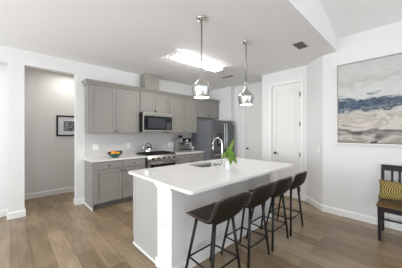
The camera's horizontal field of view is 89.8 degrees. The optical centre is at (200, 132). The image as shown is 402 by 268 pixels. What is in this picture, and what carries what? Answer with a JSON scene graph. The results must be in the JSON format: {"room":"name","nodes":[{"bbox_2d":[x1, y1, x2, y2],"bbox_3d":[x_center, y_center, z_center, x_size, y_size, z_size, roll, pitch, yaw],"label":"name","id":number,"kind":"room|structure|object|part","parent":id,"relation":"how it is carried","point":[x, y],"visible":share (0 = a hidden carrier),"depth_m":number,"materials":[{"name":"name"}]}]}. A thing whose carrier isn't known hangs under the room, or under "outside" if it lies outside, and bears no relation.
{"room":"kitchen","nodes":[
{"label":"kitchen","id":0,"kind":"room"},
{"bbox_2d":[0,63,7,209],"bbox_3d":[-4.020,0.010,2.878,2.010,2.820,0.100,0,0,-43],"label":"wall","id":1,"kind":"structure","parent":0,"point":[3,67],"depth_m":3.43,"materials":[{"name":"paint"}]},
{"bbox_2d":[24,67,73,193],"bbox_3d":[-3.055,0.010,5.024,2.340,2.820,0.100,0,0,-43],"label":"wall","id":2,"kind":"structure","parent":0,"point":[48,157],"depth_m":4.55,"materials":[{"name":"paint"}]},
{"bbox_2d":[24,186,73,199],"bbox_3d":[-3.030,1.363,4.968,2.180,0.115,0.016,0,0,-43],"label":"baseboard","id":3,"kind":"structure","parent":2,"relation":"attached to","point":[68,189],"depth_m":4.56,"materials":[{"name":"paint"}]},
{"bbox_2d":[56,115,73,135],"bbox_3d":[-3.126,-0.165,4.870,0.600,0.486,0.025,0,0,-43],"label":"framed print","id":4,"kind":"object","parent":2,"relation":"attached to","point":[64,124],"visible":0.54,"depth_m":4.77},
{"bbox_2d":[0,46,212,212],"bbox_3d":[-2.491,0.010,4.020,8.300,2.820,0.140,0,0,-43],"label":"wall","id":5,"kind":"structure","parent":0,"point":[16,59],"depth_m":3.62,"materials":[{"name":"paint"}]},
{"bbox_2d":[7,198,84,219],"bbox_3d":[-2.800,1.363,3.718,1.129,0.115,0.156,0,0,-43],"label":"baseboard","id":6,"kind":"structure","parent":5,"relation":"attached to","point":[21,213],"depth_m":3.39,"materials":[{"name":"paint"}]},
{"bbox_2d":[81,78,140,132],"bbox_3d":[-1.874,-0.506,4.278,1.106,1.028,0.332,0,0,-43],"label":"upper cabinet","id":7,"kind":"object","parent":5,"relation":"attached to","point":[109,107],"visible":1,"depth_m":4.13,"materials":[{"name":"paint"}]},
{"bbox_3d":[-1.958,-0.460,4.038,0.490,0.920,0.020,0,0,-43],"label":"door","id":8,"kind":"part","parent":7,"relation":"part of","materials":[{"name":"paint"}]},
{"bbox_3d":[-1.874,-0.978,4.278,1.106,0.085,0.332,0,0,-43],"label":"crown moulding","id":9,"kind":"part","parent":7,"relation":"part of","materials":[{"name":"paint"}]},
{"bbox_3d":[-1.589,-0.460,4.387,0.505,0.920,0.020,0,0,-43],"label":"door","id":10,"kind":"part","parent":7,"relation":"part of","materials":[{"name":"paint"}]},
{"bbox_2d":[84,133,190,157],"bbox_3d":[-1.318,0.257,5.025,2.820,0.497,0.010,0,0,-43],"label":"tile backsplash","id":11,"kind":"structure","parent":5,"relation":"attached to","point":[107,142],"depth_m":4.64,"materials":[{"name":"white tile"}]},
{"bbox_2d":[93,144,98,149],"bbox_3d":[-2.187,0.295,4.190,0.118,0.116,0.010,0,0,-43],"label":"light switch","id":12,"kind":"object","parent":11,"relation":"attached to","point":[95,146],"visible":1,"depth_m":4.19,"materials":[{"name":"white plastic"}]},
{"bbox_2d":[139,88,169,113],"bbox_3d":[-1.184,-0.743,4.929,0.787,0.555,0.332,0,0,-43],"label":"upper cabinet","id":13,"kind":"object","parent":5,"relation":"attached to","point":[150,100],"visible":0.91,"depth_m":4.80,"materials":[{"name":"paint"}]},
{"bbox_3d":[-1.242,-0.697,4.715,0.370,0.447,0.020,0,0,-43],"label":"door","id":14,"kind":"part","parent":13,"relation":"part of","materials":[{"name":"paint"}]},
{"bbox_2d":[140,73,158,89],"bbox_3d":[-1.251,-1.210,4.910,0.383,0.378,0.268,0,0,-43],"label":"duct cover","id":15,"kind":"object","parent":13,"relation":"on","point":[149,81],"visible":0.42,"depth_m":4.80,"materials":[{"name":"paint"}]},
{"bbox_3d":[-1.091,-0.978,4.830,0.787,0.085,0.060,0,0,-43],"label":"crown moulding","id":16,"kind":"part","parent":13,"relation":"part of","materials":[{"name":"paint"}]},
{"bbox_2d":[139,112,171,131],"bbox_3d":[-1.136,-0.241,4.877,0.782,0.443,0.451,0,0,-43],"label":"microwave","id":17,"kind":"object","parent":13,"relation":"attached to","point":[148,121],"visible":0.97,"depth_m":4.65,"materials":[{"name":"silver metal"}]},
{"bbox_3d":[-0.991,-0.227,4.731,0.748,0.323,0.010,0,0,-43],"label":"door glass","id":18,"kind":"part","parent":17,"relation":"part of","materials":[{"name":"black glass"}]},
{"bbox_3d":[-0.966,-0.697,4.976,0.370,0.447,0.020,0,0,-43],"label":"door","id":19,"kind":"part","parent":13,"relation":"part of","materials":[{"name":"paint"}]},
{"bbox_2d":[163,92,197,132],"bbox_3d":[-0.539,-0.506,5.539,0.985,1.028,0.332,0,0,-43],"label":"upper cabinet","id":20,"kind":"object","parent":5,"relation":"attached to","point":[183,108],"visible":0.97,"depth_m":5.41,"materials":[{"name":"paint"}]},
{"bbox_3d":[-0.633,-0.460,5.290,0.467,0.920,0.020,0,0,-43],"label":"door","id":21,"kind":"part","parent":20,"relation":"part of","materials":[{"name":"paint"}]},
{"bbox_3d":[-0.446,-0.978,5.440,0.985,0.085,0.060,0,0,-43],"label":"crown moulding","id":22,"kind":"part","parent":20,"relation":"part of","materials":[{"name":"paint"}]},
{"bbox_3d":[-0.285,-0.460,5.619,0.470,0.920,0.020,0,0,-43],"label":"door","id":23,"kind":"part","parent":20,"relation":"part of","materials":[{"name":"paint"}]},
{"bbox_2d":[197,99,219,118],"bbox_3d":[0.159,-0.731,6.198,0.931,0.578,0.332,0,0,-43],"label":"upper cabinet","id":24,"kind":"object","parent":5,"relation":"attached to","point":[206,108],"visible":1,"depth_m":6.09,"materials":[{"name":"paint"}]},
{"bbox_3d":[0.074,-0.685,5.958,0.442,0.470,0.020,0,0,-43],"label":"door","id":25,"kind":"part","parent":24,"relation":"part of","materials":[{"name":"paint"}]},
{"bbox_3d":[0.252,-0.978,6.099,0.931,0.085,0.060,0,0,-43],"label":"crown moulding","id":26,"kind":"part","parent":24,"relation":"part of","materials":[{"name":"paint"}]},
{"bbox_3d":[0.403,-0.685,6.269,0.443,0.470,0.020,0,0,-43],"label":"door","id":27,"kind":"part","parent":24,"relation":"part of","materials":[{"name":"paint"}]},
{"bbox_2d":[0,0,330,89],"bbox_3d":[-1.758,-1.460,3.302,8.620,0.120,5.186,0,0,-43],"label":"ceiling","id":28,"kind":"structure","parent":0,"point":[138,37],"depth_m":2.93,"materials":[{"name":"paint"}]},
{"bbox_2d":[168,51,222,71],"bbox_3d":[-0.058,-1.371,3.963,1.240,0.055,0.240,0,0,-43],"label":"ceiling light","id":29,"kind":"object","parent":28,"relation":"attached to","point":[175,55],"visible":0.98,"depth_m":3.81,"materials":[{"name":"white plastic"}]},
{"bbox_2d":[192,15,210,98],"bbox_3d":[0.007,-0.913,2.459,0.241,0.971,0.241,0,0,-43],"label":"pendant light","id":30,"kind":"object","parent":28,"relation":"hanging from","point":[201,89],"visible":1,"depth_m":2.40,"materials":[{"name":"silver metal"}]},
{"bbox_3d":[0.007,-0.605,2.459,0.241,0.353,0.241,0,0,-43],"label":"lamp shade","id":31,"kind":"part","parent":30,"relation":"part of","materials":[{"name":"silver metal"}]},
{"bbox_3d":[0.007,-1.052,2.459,0.019,0.605,0.018,0,0,-43],"label":"rod","id":32,"kind":"part","parent":30,"relation":"part of","materials":[{"name":"silver metal"}]},
{"bbox_2d":[194,96,208,98],"bbox_3d":[0.007,-0.438,2.459,0.184,0.012,0.184,0,0,-43],"label":"diffuser","id":33,"kind":"object","parent":30,"relation":"attached to","point":[196,97],"depth_m":2.47,"materials":[{"name":"white glass"}]},
{"bbox_2d":[238,40,253,105],"bbox_3d":[0.690,-0.913,3.093,0.241,0.971,0.241,0,0,-43],"label":"pendant light","id":34,"kind":"object","parent":28,"relation":"hanging from","point":[245,98],"visible":1,"depth_m":3.05,"materials":[{"name":"silver metal"}]},
{"bbox_3d":[0.690,-0.605,3.093,0.241,0.353,0.241,0,0,-43],"label":"lamp shade","id":35,"kind":"part","parent":34,"relation":"part of","materials":[{"name":"silver metal"}]},
{"bbox_3d":[0.690,-1.052,3.093,0.019,0.605,0.018,0,0,-43],"label":"rod","id":36,"kind":"part","parent":34,"relation":"part of","materials":[{"name":"silver metal"}]},
{"bbox_2d":[291,41,308,49],"bbox_3d":[1.586,-1.395,3.221,0.300,0.008,0.165,0,0,-43],"label":"ceiling vent","id":37,"kind":"object","parent":28,"relation":"in","point":[299,45],"visible":1,"depth_m":3.22,"materials":[{"name":"metal"}]},
{"bbox_2d":[0,191,401,267],"bbox_3d":[0.005,1.470,1.436,8.620,0.100,10.320,0,0,-43],"label":"floor","id":38,"kind":"structure","parent":0,"point":[54,232],"depth_m":2.61,"materials":[{"name":"brown wood"}]},
{"bbox_2d":[84,158,145,210],"bbox_3d":[-1.759,0.978,4.206,1.054,0.884,0.590,0,0,-43],"label":"base cabinet","id":39,"kind":"object","parent":38,"relation":"on","point":[106,183],"visible":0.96,"depth_m":3.90,"materials":[{"name":"paint"}]},
{"bbox_3d":[-1.760,0.619,3.854,0.505,0.133,0.020,0,0,-43],"label":"drawer","id":40,"kind":"part","parent":39,"relation":"part of","materials":[{"name":"paint"}]},
{"bbox_3d":[-1.760,1.002,3.854,0.505,0.607,0.020,0,0,-43],"label":"door","id":41,"kind":"part","parent":39,"relation":"part of","materials":[{"name":"paint"}]},
{"bbox_2d":[83,154,146,162],"bbox_3d":[-1.767,0.521,4.210,1.087,0.030,0.577,0,0,-43],"label":"countertop","id":42,"kind":"structure","parent":39,"relation":"on","point":[131,156],"depth_m":4.06,"materials":[{"name":"white stone"}]},
{"bbox_2d":[107,153,121,157],"bbox_3d":[-1.788,0.464,4.185,0.296,0.083,0.296,0,0,-43],"label":"fruit bowl","id":43,"kind":"object","parent":42,"relation":"on","point":[111,155],"visible":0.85,"depth_m":4.09,"materials":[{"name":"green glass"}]},
{"bbox_3d":[-1.391,0.619,4.202,0.490,0.133,0.020,0,0,-43],"label":"drawer","id":44,"kind":"part","parent":39,"relation":"part of","materials":[{"name":"paint"}]},
{"bbox_3d":[-1.391,1.002,4.202,0.490,0.607,0.020,0,0,-43],"label":"door","id":45,"kind":"part","parent":39,"relation":"part of","materials":[{"name":"paint"}]},
{"bbox_2d":[137,151,177,168],"bbox_3d":[-1.045,0.943,4.815,0.785,0.954,0.667,0,0,-43],"label":"gas range","id":46,"kind":"object","parent":38,"relation":"on","point":[156,158],"visible":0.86,"depth_m":4.60,"materials":[{"name":"metal"}]},
{"bbox_2d":[143,143,151,152],"bbox_3d":[-1.259,0.350,4.777,0.212,0.229,0.189,0,0,-5],"label":"kettle","id":47,"kind":"object","parent":46,"relation":"on","point":[148,149],"visible":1,"depth_m":4.72,"materials":[{"name":"silver metal"}]},
{"bbox_2d":[138,153,175,155],"bbox_3d":[-1.078,0.500,4.850,0.765,0.010,0.551,0,0,-43],"label":"cooktop","id":48,"kind":"object","parent":46,"relation":"in","point":[144,154],"depth_m":4.62,"materials":[{"name":"black metal"}]},
{"bbox_3d":[-0.868,0.901,4.627,0.765,0.547,0.042,0,0,-43],"label":"oven door","id":49,"kind":"part","parent":46,"relation":"part of","materials":[{"name":"metal"}]},
{"bbox_3d":[-0.875,0.562,4.635,0.785,0.115,0.080,0,0,-43],"label":"control panel","id":50,"kind":"part","parent":46,"relation":"part of","materials":[{"name":"metal"}]},
{"bbox_2d":[177,152,203,165],"bbox_3d":[-0.437,0.978,5.455,0.942,0.884,0.590,0,0,-43],"label":"base cabinet","id":51,"kind":"object","parent":38,"relation":"on","point":[192,157],"visible":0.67,"depth_m":5.25,"materials":[{"name":"paint"}]},
{"bbox_3d":[-0.430,0.619,5.111,0.455,0.133,0.020,0,0,-43],"label":"drawer","id":52,"kind":"part","parent":51,"relation":"part of","materials":[{"name":"paint"}]},
{"bbox_3d":[-0.430,1.002,5.111,0.455,0.607,0.020,0,0,-43],"label":"door","id":53,"kind":"part","parent":51,"relation":"part of","materials":[{"name":"paint"}]},
{"bbox_2d":[171,150,204,154],"bbox_3d":[-0.447,0.521,5.457,0.957,0.030,0.577,0,0,-43],"label":"countertop","id":54,"kind":"structure","parent":51,"relation":"on","point":[194,151],"depth_m":5.27,"materials":[{"name":"white stone"}]},
{"bbox_2d":[175,135,191,151],"bbox_3d":[-0.460,0.283,5.481,0.380,0.445,0.361,0,0,-43],"label":"espresso machine","id":55,"kind":"object","parent":54,"relation":"on","point":[181,144],"visible":0.98,"depth_m":5.41,"materials":[{"name":"metal"}]},
{"bbox_3d":[-0.377,0.196,5.393,0.320,0.090,0.006,0,0,-43],"label":"control panel","id":56,"kind":"part","parent":55,"relation":"part of","materials":[{"name":"black plastic"}]},
{"bbox_3d":[-0.093,0.619,5.429,0.453,0.133,0.020,0,0,-43],"label":"drawer","id":57,"kind":"part","parent":51,"relation":"part of","materials":[{"name":"paint"}]},
{"bbox_3d":[-0.093,1.002,5.429,0.453,0.607,0.020,0,0,-43],"label":"door","id":58,"kind":"part","parent":51,"relation":"part of","materials":[{"name":"paint"}]},
{"bbox_2d":[133,164,271,267],"bbox_3d":[0.117,0.978,2.963,2.012,0.884,0.938,0,0,-43],"label":"kitchen island","id":59,"kind":"object","parent":38,"relation":"on","point":[167,248],"visible":0.69,"depth_m":2.25,"materials":[{"name":"paint"}]},
{"bbox_3d":[-0.668,1.406,2.373,0.012,0.028,0.588,0,0,-43],"label":"shoe moulding","id":60,"kind":"part","parent":59,"relation":"part of","materials":[{"name":"paint"}]},
{"bbox_3d":[-0.659,0.978,2.377,0.016,0.884,0.589,0,0,-43],"label":"panel","id":61,"kind":"part","parent":59,"relation":"part of","materials":[{"name":"paint"}]},
{"bbox_3d":[-0.392,0.556,2.054,0.024,0.038,0.285,0,0,-43],"label":"cap moulding","id":62,"kind":"part","parent":59,"relation":"part of","materials":[{"name":"paint"}]},
{"bbox_2d":[163,216,167,228],"bbox_3d":[-0.359,0.900,2.028,0.011,0.116,0.072,0,0,-43],"label":"wall outlet","id":63,"kind":"object","parent":59,"relation":"attached to","point":[165,219],"visible":1,"depth_m":2.02,"materials":[{"name":"white plastic"}]},
{"bbox_2d":[128,158,293,194],"bbox_3d":[0.276,0.521,2.960,2.223,0.030,1.284,0,0,-43],"label":"island countertop","id":64,"kind":"structure","parent":59,"relation":"on","point":[186,178],"depth_m":2.51,"materials":[{"name":"white stone"}]},
{"bbox_2d":[194,163,220,166],"bbox_3d":[0.106,0.627,3.258,0.569,0.180,0.389,0,0,-43],"label":"sink","id":65,"kind":"object","parent":64,"relation":"in","point":[211,164],"visible":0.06,"depth_m":3.53,"materials":[{"name":"metal"}]},
{"bbox_2d":[212,137,224,165],"bbox_3d":[0.270,0.287,3.131,0.088,0.438,0.234,0,0,-43],"label":"faucet","id":66,"kind":"object","parent":64,"relation":"on","point":[214,139],"visible":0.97,"depth_m":3.05,"materials":[{"name":"silver metal"}]},
{"bbox_2d":[225,160,230,170],"bbox_3d":[0.363,0.435,2.688,0.074,0.140,0.074,0,0,-43],"label":"glass vase","id":67,"kind":"object","parent":64,"relation":"on","point":[227,166],"visible":0.82,"depth_m":2.66,"materials":[{"name":"clear glass"}]},
{"bbox_2d":[222,140,236,164],"bbox_3d":[0.376,0.287,2.671,0.179,0.396,0.120,0,0,-32],"label":"leafy plant","id":68,"kind":"object","parent":67,"relation":"in","point":[231,156],"visible":1,"depth_m":2.66,"materials":[{"name":"green plant"}]},
{"bbox_3d":[0.341,1.370,2.732,2.004,0.100,0.294,0,0,-43],"label":"skirting","id":69,"kind":"part","parent":59,"relation":"part of","materials":[{"name":"paint"}]},
{"bbox_2d":[191,120,233,160],"bbox_3d":[0.376,0.539,5.960,0.918,1.762,0.953,0,0,-43],"label":"refrigerator","id":70,"kind":"object","parent":38,"relation":"on","point":[207,131],"visible":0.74,"depth_m":5.59,"materials":[{"name":"metal"}]},
{"bbox_3d":[0.463,0.089,5.534,0.453,0.862,0.068,0,0,-43],"label":"door","id":71,"kind":"part","parent":70,"relation":"part of","materials":[{"name":"metal"}]},
{"bbox_3d":[0.630,0.945,5.691,0.912,0.830,0.068,0,0,-43],"label":"freezer drawer","id":72,"kind":"part","parent":70,"relation":"part of","materials":[{"name":"metal"}]},
{"bbox_3d":[0.797,0.089,5.849,0.453,0.862,0.068,0,0,-43],"label":"door","id":73,"kind":"part","parent":70,"relation":"part of","materials":[{"name":"metal"}]},
{"bbox_2d":[185,192,244,267],"bbox_3d":[0.136,0.984,1.938,0.458,0.873,0.507,0,0,-43],"label":"bar stool","id":74,"kind":"object","parent":38,"relation":"on","point":[215,213],"visible":1,"depth_m":1.83,"materials":[{"name":"brown leather"}]},
{"bbox_3d":[-0.098,1.109,1.963,0.161,0.621,0.030,0,0,21],"label":"leg","id":75,"kind":"part","parent":74,"relation":"part of","materials":[{"name":"black metal"}]},
{"bbox_3d":[0.124,1.109,2.173,0.030,0.621,0.161,0,0,-18],"label":"leg","id":76,"kind":"part","parent":74,"relation":"part of","materials":[{"name":"black metal"}]},
{"bbox_3d":[0.102,1.109,1.729,0.031,0.619,0.123,0,0,24],"label":"leg","id":77,"kind":"part","parent":74,"relation":"part of","materials":[{"name":"black metal"}]},
{"bbox_3d":[0.346,1.109,1.960,0.123,0.619,0.031,0,0,-20],"label":"leg","id":78,"kind":"part","parent":74,"relation":"part of","materials":[{"name":"black metal"}]},
{"bbox_2d":[220,182,273,267],"bbox_3d":[0.539,0.984,2.319,0.458,0.873,0.507,0,0,-43],"label":"bar stool","id":79,"kind":"object","parent":38,"relation":"on","point":[260,195],"visible":0.68,"depth_m":2.17,"materials":[{"name":"brown leather"}]},
{"bbox_3d":[0.305,1.109,2.344,0.161,0.621,0.030,0,0,21],"label":"leg","id":80,"kind":"part","parent":79,"relation":"part of","materials":[{"name":"black metal"}]},
{"bbox_3d":[0.528,1.109,2.555,0.030,0.621,0.161,0,0,-18],"label":"leg","id":81,"kind":"part","parent":79,"relation":"part of","materials":[{"name":"black metal"}]},
{"bbox_3d":[0.506,1.109,2.110,0.031,0.619,0.123,0,0,24],"label":"leg","id":82,"kind":"part","parent":79,"relation":"part of","materials":[{"name":"black metal"}]},
{"bbox_3d":[0.750,1.109,2.341,0.123,0.619,0.031,0,0,-20],"label":"leg","id":83,"kind":"part","parent":79,"relation":"part of","materials":[{"name":"black metal"}]},
{"bbox_2d":[246,176,291,251],"bbox_3d":[0.914,0.984,2.673,0.458,0.873,0.507,0,0,-43],"label":"bar stool","id":84,"kind":"object","parent":38,"relation":"on","point":[282,186],"visible":0.7,"depth_m":2.50,"materials":[{"name":"black metal"}]},
{"bbox_3d":[0.679,1.109,2.698,0.161,0.621,0.030,0,0,21],"label":"leg","id":85,"kind":"part","parent":84,"relation":"part of","materials":[{"name":"black metal"}]},
{"bbox_3d":[0.902,1.109,2.908,0.030,0.621,0.161,0,0,-18],"label":"leg","id":86,"kind":"part","parent":84,"relation":"part of","materials":[{"name":"black metal"}]},
{"bbox_3d":[0.880,1.109,2.464,0.031,0.619,0.123,0,0,24],"label":"leg","id":87,"kind":"part","parent":84,"relation":"part of","materials":[{"name":"black metal"}]},
{"bbox_3d":[1.124,1.109,2.695,0.123,0.619,0.031,0,0,-20],"label":"leg","id":88,"kind":"part","parent":84,"relation":"part of","materials":[{"name":"black metal"}]},
{"bbox_2d":[266,171,306,235],"bbox_3d":[1.292,0.984,3.030,0.458,0.873,0.507,0,0,-43],"label":"bar stool","id":89,"kind":"object","parent":38,"relation":"on","point":[299,179],"visible":0.7,"depth_m":2.87,"materials":[{"name":"black metal"}]},
{"bbox_3d":[1.058,1.109,3.055,0.161,0.621,0.030,0,0,21],"label":"leg","id":90,"kind":"part","parent":89,"relation":"part of","materials":[{"name":"black metal"}]},
{"bbox_3d":[1.280,1.109,3.265,0.030,0.621,0.161,0,0,-18],"label":"leg","id":91,"kind":"part","parent":89,"relation":"part of","materials":[{"name":"black metal"}]},
{"bbox_3d":[1.258,1.109,2.821,0.031,0.619,0.123,0,0,24],"label":"leg","id":92,"kind":"part","parent":89,"relation":"part of","materials":[{"name":"black metal"}]},
{"bbox_3d":[1.502,1.109,3.052,0.123,0.619,0.031,0,0,-20],"label":"leg","id":93,"kind":"part","parent":89,"relation":"part of","materials":[{"name":"black metal"}]},
{"bbox_2d":[376,164,401,240],"bbox_3d":[2.886,0.943,2.408,0.488,0.955,1.162,0,0,-43],"label":"bench","id":94,"kind":"object","parent":38,"relation":"on","point":[383,205],"visible":0.8,"depth_m":2.69,"materials":[{"name":"brown wood"}]},
{"bbox_3d":[2.357,1.194,2.662,0.042,0.452,0.042,0,0,-43],"label":"leg","id":95,"kind":"part","parent":94,"relation":"part of","materials":[{"name":"brown wood"}]},
{"bbox_3d":[2.660,0.943,2.953,0.069,0.955,0.036,0,0,-43],"label":"post","id":96,"kind":"part","parent":94,"relation":"part of","materials":[{"name":"brown wood"}]},
{"bbox_3d":[2.872,0.955,2.394,0.447,0.026,1.162,0,0,-43],"label":"seat","id":97,"kind":"part","parent":94,"relation":"part of","materials":[{"name":"brown wood"}]},
{"bbox_2d":[378,179,401,201],"bbox_3d":[2.714,0.795,2.661,0.143,0.258,0.570,0,0,-43],"label":"throw pillow","id":98,"kind":"object","parent":94,"relation":"on","point":[389,190],"visible":1,"depth_m":2.74,"materials":[{"name":"fabric"}]},
{"bbox_3d":[3.048,0.505,2.553,0.026,0.080,1.090,0,0,-43],"label":"rail","id":99,"kind":"part","parent":94,"relation":"part of","materials":[{"name":"brown wood"}]},
{"bbox_2d":[213,87,233,150],"bbox_3d":[0.748,0.010,6.460,0.280,2.820,0.763,0,0,-43],"label":"wall","id":100,"kind":"structure","parent":0,"point":[225,96],"depth_m":6.25,"materials":[{"name":"paint"}]},
{"bbox_2d":[234,82,261,157],"bbox_3d":[1.549,0.010,5.729,0.120,2.820,1.400,0,0,-43],"label":"wall","id":101,"kind":"structure","parent":0,"point":[255,87],"depth_m":6.06,"materials":[{"name":"paint"}]},
{"bbox_2d":[243,91,261,158],"bbox_3d":[1.560,0.138,5.617,0.016,2.564,0.927,0,0,-43],"label":"trim","id":102,"kind":"structure","parent":101,"relation":"attached to","point":[258,92],"depth_m":5.91,"materials":[{"name":"paint"}]},
{"bbox_2d":[245,94,261,159],"bbox_3d":[1.569,0.165,5.618,0.106,2.490,0.808,0,0,-43],"label":"door","id":103,"kind":"structure","parent":101,"relation":"in","point":[253,113],"depth_m":5.70,"materials":[{"name":"paint"}]},
{"bbox_2d":[262,65,306,195],"bbox_3d":[2.078,0.010,4.772,0.664,2.820,1.023,0,0,-43],"label":"wall","id":104,"kind":"structure","parent":0,"point":[298,72],"depth_m":4.65,"materials":[{"name":"paint"}]},
{"bbox_2d":[272,82,299,198],"bbox_3d":[1.886,0.165,4.490,0.106,2.490,0.644,0,0,-43],"label":"door","id":105,"kind":"structure","parent":104,"relation":"in","point":[285,98],"depth_m":4.50,"materials":[{"name":"paint"}]},
{"bbox_2d":[269,78,303,200],"bbox_3d":[1.877,0.138,4.489,0.016,2.564,0.763,0,0,-43],"label":"trim","id":106,"kind":"structure","parent":104,"relation":"attached to","point":[301,80],"depth_m":4.25,"materials":[{"name":"paint"}]},
{"bbox_2d":[275,0,337,52],"bbox_3d":[-0.330,-2.421,1.014,7.554,2.041,0.100,0,0,-43],"label":"wall","id":107,"kind":"structure","parent":0,"point":[310,14],"depth_m":2.71,"materials":[{"name":"paint"}]},
{"bbox_2d":[307,56,322,204],"bbox_3d":[2.258,0.010,3.938,0.125,2.820,0.558,0,0,-2],"label":"wall","id":108,"kind":"structure","parent":0,"point":[315,68],"depth_m":3.87,"materials":[{"name":"paint"}]},
{"bbox_2d":[306,196,321,210],"bbox_3d":[2.189,1.363,3.914,0.016,0.115,0.516,0,0,-2],"label":"baseboard","id":109,"kind":"structure","parent":108,"relation":"attached to","point":[309,200],"depth_m":3.88,"materials":[{"name":"paint"}]},
{"bbox_2d":[320,0,401,38],"bbox_3d":[1.399,-2.566,-0.815,7.554,1.951,5.134,0,0,-43],"label":"ceiling","id":110,"kind":"structure","parent":0,"point":[346,18],"depth_m":2.92,"materials":[{"name":"paint"}]},
{"bbox_2d":[323,21,401,221],"bbox_3d":[4.056,-0.100,1.785,0.120,3.040,5.263,0,0,-43],"label":"wall","id":111,"kind":"structure","parent":0,"point":[351,172],"depth_m":3.31,"materials":[{"name":"paint"}]},
{"bbox_2d":[322,205,401,230],"bbox_3d":[3.964,1.363,1.783,0.016,0.115,5.147,0,0,-43],"label":"baseboard","id":112,"kind":"structure","parent":111,"relation":"attached to","point":[349,214],"depth_m":3.26,"materials":[{"name":"paint"}]},
{"bbox_2d":[336,52,401,145],"bbox_3d":[2.992,-0.487,2.789,0.045,1.345,1.900,0,0,-43],"label":"painting","id":113,"kind":"object","parent":111,"relation":"attached to","point":[368,91],"visible":1,"depth_m":3.14},
{"bbox_3d":[-3.957,0.010,2.841,2.050,2.820,0.160,0,0,-43],"label":"wall niche","id":114,"kind":"object","parent":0,"visible":0},
{"bbox_2d":[0,209,7,216],"bbox_3d":[-3.966,1.363,2.850,1.850,0.115,0.016,0,0,-43],"label":"baseboard","id":115,"kind":"structure","parent":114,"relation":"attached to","point":[3,212],"depth_m":3.42,"materials":[{"name":"paint"}]}
]}

